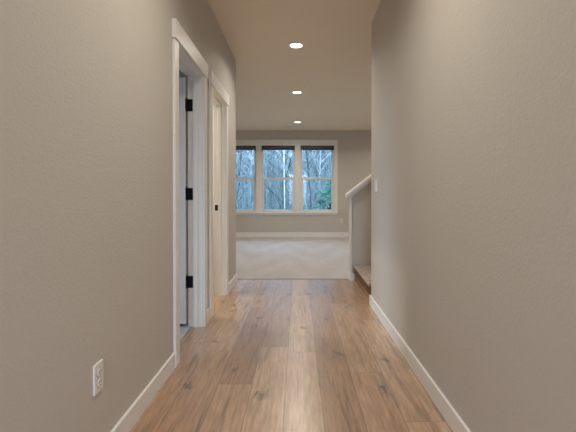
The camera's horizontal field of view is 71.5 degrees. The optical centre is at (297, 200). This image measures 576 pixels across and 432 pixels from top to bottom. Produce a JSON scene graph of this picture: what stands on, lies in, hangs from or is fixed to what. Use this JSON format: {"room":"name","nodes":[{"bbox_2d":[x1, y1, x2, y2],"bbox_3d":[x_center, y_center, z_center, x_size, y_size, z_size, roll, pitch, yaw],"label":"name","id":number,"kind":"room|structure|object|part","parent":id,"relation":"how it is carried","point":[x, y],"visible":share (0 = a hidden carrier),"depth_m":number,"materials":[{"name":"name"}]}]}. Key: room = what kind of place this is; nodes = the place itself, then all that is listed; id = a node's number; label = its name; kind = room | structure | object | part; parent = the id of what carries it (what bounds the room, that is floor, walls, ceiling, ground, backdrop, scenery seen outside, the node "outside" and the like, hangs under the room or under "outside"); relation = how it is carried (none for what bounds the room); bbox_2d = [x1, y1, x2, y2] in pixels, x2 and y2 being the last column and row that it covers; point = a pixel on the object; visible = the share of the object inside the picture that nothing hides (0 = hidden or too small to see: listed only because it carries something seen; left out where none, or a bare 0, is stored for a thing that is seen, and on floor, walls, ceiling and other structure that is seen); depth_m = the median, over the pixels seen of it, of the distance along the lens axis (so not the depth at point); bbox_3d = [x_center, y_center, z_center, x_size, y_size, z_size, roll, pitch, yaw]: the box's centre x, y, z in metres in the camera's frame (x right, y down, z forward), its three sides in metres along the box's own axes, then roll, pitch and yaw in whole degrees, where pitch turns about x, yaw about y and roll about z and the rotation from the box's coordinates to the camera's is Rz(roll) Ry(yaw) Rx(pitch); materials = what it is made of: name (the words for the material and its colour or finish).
{"room":"home hallway","nodes":[
{"label":"home hallway","id":0,"kind":"room"},
{"bbox_2d":[0,0,235,431],"bbox_3d":[-2.595,-0.314,0.882,3.650,2.730,8.170,0,1,0],"label":"wall","id":1,"kind":"structure","parent":0,"point":[86,110],"depth_m":1.47,"materials":[{"name":"beige paint"}]},
{"bbox_2d":[93,359,102,395],"bbox_3d":[-0.763,0.678,1.532,0.013,0.114,0.070,0,1,0],"label":"wall outlet","id":2,"kind":"object","parent":1,"relation":"attached to","point":[98,367],"visible":1,"depth_m":1.52,"materials":[{"name":"white plastic"}]},
{"bbox_2d":[97,377,101,387],"bbox_3d":[-0.759,0.698,1.532,0.004,0.037,0.037,0,1,0],"label":"receptacle","id":3,"kind":"object","parent":2,"relation":"attached to","point":[99,379],"depth_m":1.53,"materials":[{"name":"white plastic"}]},
{"bbox_2d":[97,367,101,376],"bbox_3d":[-0.759,0.658,1.532,0.004,0.034,0.034,0,1,0],"label":"receptacle","id":4,"kind":"object","parent":2,"relation":"attached to","point":[99,369],"depth_m":1.53,"materials":[{"name":"white plastic"}]},
{"bbox_2d":[110,273,236,431],"bbox_3d":[-2.528,1.004,0.903,3.544,0.093,8.184,0,1,0],"label":"baseboard","id":5,"kind":"structure","parent":1,"relation":"attached to","point":[129,419],"depth_m":2.01,"materials":[{"name":"white paint"}]},
{"bbox_2d":[179,77,192,323],"bbox_3d":[-1.212,0.007,3.175,0.744,1.969,0.112,0,1,0],"label":"door","id":6,"kind":"structure","parent":1,"relation":"in","point":[185,104],"depth_m":3.20,"materials":[{"name":"white paint"}]},
{"bbox_2d":[172,18,207,367],"bbox_3d":[-0.827,-0.043,2.887,0.167,2.145,0.879,0,1,0],"label":"trim","id":7,"kind":"structure","parent":1,"relation":"attached to","point":[186,58],"depth_m":3.22,"materials":[{"name":"white paint"}]},
{"bbox_3d":[-0.897,-0.043,2.887,0.025,2.145,0.859,0,1,0],"label":"room casing","id":8,"kind":"part","parent":7,"relation":"part of","materials":[{"name":"white paint"}]},
{"bbox_3d":[-0.756,-1.057,2.877,0.027,0.117,0.879,0,1,0],"label":"head casing","id":9,"kind":"part","parent":7,"relation":"part of","materials":[{"name":"white paint"}]},
{"bbox_2d":[208,70,228,317],"bbox_3d":[-0.827,-0.053,3.895,0.167,2.145,0.890,0,1,0],"label":"trim","id":10,"kind":"structure","parent":1,"relation":"attached to","point":[218,96],"depth_m":4.23,"materials":[{"name":"white paint"}]},
{"bbox_3d":[-0.897,-0.053,3.895,0.025,2.145,0.870,0,1,0],"label":"room casing","id":11,"kind":"part","parent":10,"relation":"part of","materials":[{"name":"white paint"}]},
{"bbox_3d":[-0.756,-1.067,3.884,0.027,0.117,0.890,0,1,0],"label":"head casing","id":12,"kind":"part","parent":10,"relation":"part of","materials":[{"name":"white paint"}]},
{"bbox_2d":[130,279,452,431],"bbox_3d":[-1.750,1.072,0.891,5.100,0.058,8.400,0,1,0],"label":"floor","id":13,"kind":"structure","parent":0,"point":[272,355],"depth_m":2.42,"materials":[{"name":"brown wood"}]},
{"bbox_2d":[354,265,370,300],"bbox_3d":[1.952,0.059,4.440,2.525,1.910,1.066,0,1,0],"label":"staircase","id":14,"kind":"structure","parent":13,"relation":"on","point":[362,273],"depth_m":4.44,"materials":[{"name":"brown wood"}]},
{"bbox_2d":[236,237,348,278],"bbox_3d":[-0.450,1.001,7.651,7.700,0.058,5.120,0,1,0],"label":"floor","id":15,"kind":"structure","parent":0,"point":[256,257],"depth_m":6.84,"materials":[{"name":"beige carpet"}]},
{"bbox_2d":[208,0,380,129],"bbox_3d":[-0.400,-1.766,3.422,7.800,0.120,13.520,0,1,0],"label":"ceiling","id":16,"kind":"structure","parent":0,"point":[332,70],"depth_m":4.93,"materials":[{"name":"paint"}]},
{"bbox_2d":[288,42,303,48],"bbox_3d":[-0.020,-1.712,4.432,0.184,0.007,0.184,0,1,0],"label":"recessed light","id":17,"kind":"object","parent":16,"relation":"in","point":[295,45],"visible":1,"depth_m":4.42,"materials":[{"name":"white paint"}]},
{"bbox_2d":[291,91,302,93],"bbox_3d":[-0.016,-1.733,6.442,0.184,0.007,0.184,0,1,0],"label":"recessed light","id":18,"kind":"object","parent":16,"relation":"in","point":[292,92],"visible":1,"depth_m":6.43,"materials":[{"name":"white paint"}]},
{"bbox_2d":[236,130,370,231],"bbox_3d":[-0.450,-0.413,10.276,7.940,2.730,0.160,0,1,0],"label":"wall","id":19,"kind":"structure","parent":0,"point":[354,146],"depth_m":10.19,"materials":[{"name":"beige paint"}]},
{"bbox_2d":[236,150,255,211],"bbox_3d":[-1.500,-0.543,10.285,0.866,1.700,0.070,0,1,0],"label":"window","id":20,"kind":"structure","parent":19,"relation":"in","point":[237,178],"depth_m":10.26,"materials":[{"name":"white plastic"}]},
{"bbox_3d":[-1.500,-0.148,10.274,0.806,0.850,0.029,0,1,0],"label":"sash","id":21,"kind":"part","parent":20,"relation":"part of","materials":[{"name":"clear glass"}]},
{"bbox_2d":[236,146,255,149],"bbox_3d":[-1.500,-1.335,10.218,0.842,0.111,0.038,0,1,0],"label":"window blind","id":22,"kind":"object","parent":19,"relation":"attached to","point":[237,147],"visible":0.62,"depth_m":10.21,"materials":[{"name":"fabric"}]},
{"bbox_3d":[-1.500,-1.369,10.217,0.842,0.043,0.038,0,1,0],"label":"head rail","id":23,"kind":"part","parent":22,"relation":"part of","materials":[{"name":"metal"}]},
{"bbox_2d":[261,146,294,211],"bbox_3d":[-0.505,-0.543,10.285,0.866,1.700,0.070,0,1,0],"label":"window","id":24,"kind":"structure","parent":19,"relation":"in","point":[262,177],"depth_m":10.26,"materials":[{"name":"white plastic"}]},
{"bbox_2d":[262,146,294,149],"bbox_3d":[-0.505,-1.335,10.218,0.842,0.111,0.038,0,1,0],"label":"window blind","id":25,"kind":"object","parent":24,"relation":"attached to","point":[263,147],"visible":1,"depth_m":10.21,"materials":[{"name":"fabric"}]},
{"bbox_3d":[-0.505,-1.369,10.217,0.842,0.043,0.038,0,1,0],"label":"head rail","id":26,"kind":"part","parent":25,"relation":"part of","materials":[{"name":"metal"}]},
{"bbox_3d":[-0.505,-1.287,10.218,0.838,0.016,0.038,0,1,0],"label":"rail","id":27,"kind":"part","parent":25,"relation":"part of","materials":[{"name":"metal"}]},
{"bbox_3d":[-0.505,-0.958,10.293,0.806,0.820,0.025,0,1,0],"label":"sash","id":28,"kind":"part","parent":24,"relation":"part of","materials":[{"name":"clear glass"}]},
{"bbox_3d":[-0.505,-0.148,10.274,0.806,0.850,0.029,0,1,0],"label":"sash","id":29,"kind":"part","parent":24,"relation":"part of","materials":[{"name":"clear glass"}]},
{"bbox_2d":[236,140,337,214],"bbox_3d":[-0.505,-0.577,10.242,3.056,1.920,0.185,0,1,0],"label":"trim","id":30,"kind":"structure","parent":19,"relation":"attached to","point":[258,143],"depth_m":10.17,"materials":[{"name":"white paint"}]},
{"bbox_2d":[236,232,348,236],"bbox_3d":[-0.450,0.888,10.202,7.700,0.130,0.016,0,1,0],"label":"baseboard","id":31,"kind":"structure","parent":19,"relation":"attached to","point":[238,234],"depth_m":10.19,"materials":[{"name":"white paint"}]},
{"bbox_2d":[300,146,333,211],"bbox_3d":[0.490,-0.543,10.285,0.866,1.700,0.070,0,1,0],"label":"window","id":32,"kind":"structure","parent":19,"relation":"in","point":[301,177],"depth_m":10.26,"materials":[{"name":"white plastic"}]},
{"bbox_3d":[0.490,-0.958,10.293,0.806,0.820,0.025,0,1,0],"label":"sash","id":33,"kind":"part","parent":32,"relation":"part of","materials":[{"name":"clear glass"}]},
{"bbox_3d":[0.490,-0.148,10.274,0.806,0.850,0.029,0,1,0],"label":"sash","id":34,"kind":"part","parent":32,"relation":"part of","materials":[{"name":"clear glass"}]},
{"bbox_2d":[301,146,333,149],"bbox_3d":[0.490,-1.335,10.218,0.842,0.111,0.038,0,1,0],"label":"window blind","id":35,"kind":"object","parent":32,"relation":"attached to","point":[302,147],"visible":1,"depth_m":10.21,"materials":[{"name":"fabric"}]},
{"bbox_3d":[0.490,-1.369,10.217,0.842,0.043,0.038,0,1,0],"label":"head rail","id":36,"kind":"part","parent":35,"relation":"part of","materials":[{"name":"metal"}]},
{"bbox_3d":[0.490,-1.287,10.218,0.838,0.016,0.038,0,1,0],"label":"rail","id":37,"kind":"part","parent":35,"relation":"part of","materials":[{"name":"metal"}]},
{"bbox_2d":[345,175,370,280],"bbox_3d":[2.004,-0.395,5.056,2.792,2.804,0.210,0,1,0],"label":"wall","id":38,"kind":"structure","parent":0,"point":[360,195],"depth_m":5.00,"materials":[{"name":"beige paint"}]},
{"bbox_2d":[348,271,353,280],"bbox_3d":[2.023,0.961,5.066,2.754,0.093,0.160,0,1,0],"label":"baseboard","id":39,"kind":"structure","parent":38,"relation":"attached to","point":[350,275],"depth_m":4.99,"materials":[{"name":"white paint"}]},
{"bbox_2d":[371,0,575,431],"bbox_3d":[2.055,-0.309,0.342,2.690,2.730,7.090,0,1,0],"label":"wall","id":40,"kind":"structure","parent":0,"point":[473,102],"depth_m":1.55,"materials":[{"name":"beige paint"}]},
{"bbox_2d":[375,179,377,191],"bbox_3d":[0.706,-0.133,3.619,0.009,0.114,0.116,0,1,0],"label":"light switch","id":41,"kind":"object","parent":40,"relation":"attached to","point":[376,180],"visible":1,"depth_m":3.58,"materials":[{"name":"white plastic"}]},
{"bbox_2d":[369,295,470,431],"bbox_3d":[0.704,1.010,0.363,0.013,0.093,7.104,0,1,0],"label":"baseboard","id":42,"kind":"structure","parent":40,"relation":"attached to","point":[446,409],"depth_m":2.20,"materials":[{"name":"white paint"}]},
{"label":"outside","id":43,"kind":"structure","parent":0,"visible":0},
{"bbox_3d":[0.000,-0.792,29.593,56.000,4.783,37.800,0,1,0],"label":"ground","id":44,"kind":"structure","parent":43,"visible":0},
{"bbox_2d":[236,150,271,200],"bbox_3d":[-1.390,-1.952,16.437,2.685,7.192,2.532,0,1,28],"label":"bare tree","id":45,"kind":"object","parent":44,"relation":"on","point":[247,150],"visible":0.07,"depth_m":16.27,"materials":[{"name":"grey plant"}]},
{"bbox_2d":[236,150,280,208],"bbox_3d":[-2.370,-3.896,15.232,3.829,11.082,3.968,0,1,-24],"label":"bare tree","id":46,"kind":"object","parent":44,"relation":"on","point":[238,152],"visible":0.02,"depth_m":15.53,"materials":[{"name":"grey plant"}]},
{"bbox_2d":[237,150,286,207],"bbox_3d":[-1.612,-2.776,15.618,4.550,8.692,3.193,0,1,-15],"label":"bare tree","id":47,"kind":"object","parent":44,"relation":"on","point":[253,150],"visible":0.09,"depth_m":16.03,"materials":[{"name":"grey plant"}]},
{"bbox_2d":[253,150,282,201],"bbox_3d":[-1.668,-3.489,20.528,3.572,9.725,5.090,0,1,11],"label":"bare tree","id":48,"kind":"object","parent":44,"relation":"on","point":[267,150],"visible":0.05,"depth_m":20.16,"materials":[{"name":"grey plant"}]},
{"bbox_2d":[245,150,302,206],"bbox_3d":[-0.205,-4.582,14.472,4.737,12.818,4.798,0,1,-28],"label":"bare tree","id":49,"kind":"object","parent":44,"relation":"on","point":[273,174],"visible":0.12,"depth_m":14.51,"materials":[{"name":"grey plant"}]},
{"bbox_2d":[236,150,322,208],"bbox_3d":[-0.508,-3.401,13.200,4.315,10.744,3.952,-1,1,-45],"label":"bare tree","id":50,"kind":"object","parent":44,"relation":"on","point":[270,150],"visible":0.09,"depth_m":13.29,"materials":[{"name":"grey plant"}]},
{"bbox_2d":[236,150,331,208],"bbox_3d":[-0.421,-1.638,22.172,12.763,6.702,21.055,0,1,-4],"label":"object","id":51,"kind":"object","parent":44,"relation":"on","point":[245,203],"visible":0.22,"depth_m":14.68,"materials":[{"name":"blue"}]},
{"bbox_2d":[271,150,328,208],"bbox_3d":[0.148,-2.757,14.360,4.854,9.274,3.406,0,1,-12],"label":"bare tree","id":52,"kind":"object","parent":44,"relation":"on","point":[275,150],"visible":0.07,"depth_m":14.64,"materials":[{"name":"grey plant"}]},
{"bbox_2d":[272,150,330,203],"bbox_3d":[0.800,-5.182,17.172,4.501,13.026,4.664,0,1,-10],"label":"bare tree","id":53,"kind":"object","parent":44,"relation":"on","point":[279,150],"visible":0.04,"depth_m":17.48,"materials":[{"name":"grey plant"}]},
{"bbox_2d":[292,151,329,186],"bbox_3d":[1.077,-4.543,19.084,3.772,10.917,3.910,0,1,-27],"label":"bare tree","id":54,"kind":"object","parent":44,"relation":"on","point":[322,151],"visible":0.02,"depth_m":19.31,"materials":[{"name":"grey plant"}]},
{"bbox_2d":[304,150,331,200],"bbox_3d":[0.666,-3.796,17.134,3.881,10.500,3.930,0,1,27],"label":"bare tree","id":55,"kind":"object","parent":44,"relation":"on","point":[310,150],"visible":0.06,"depth_m":16.86,"materials":[{"name":"grey plant"}]},
{"bbox_2d":[304,150,331,187],"bbox_3d":[1.757,-4.314,17.127,3.973,11.497,4.117,0,1,30],"label":"bare tree","id":56,"kind":"object","parent":44,"relation":"on","point":[324,150],"visible":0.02,"depth_m":17.03,"materials":[{"name":"grey plant"}]},
{"bbox_2d":[307,150,331,206],"bbox_3d":[0.655,-1.216,15.722,2.074,5.891,2.199,0,1,26],"label":"bare tree","id":57,"kind":"object","parent":44,"relation":"on","point":[325,150],"visible":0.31,"depth_m":15.29,"materials":[{"name":"grey plant"}]},
{"bbox_2d":[312,180,330,208],"bbox_3d":[1.092,0.485,13.780,1.352,2.551,1.200,0,1,22],"label":"evergreen tree","id":58,"kind":"object","parent":44,"relation":"on","point":[329,184],"visible":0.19,"depth_m":13.74,"materials":[{"name":"green plant"}]}
]}

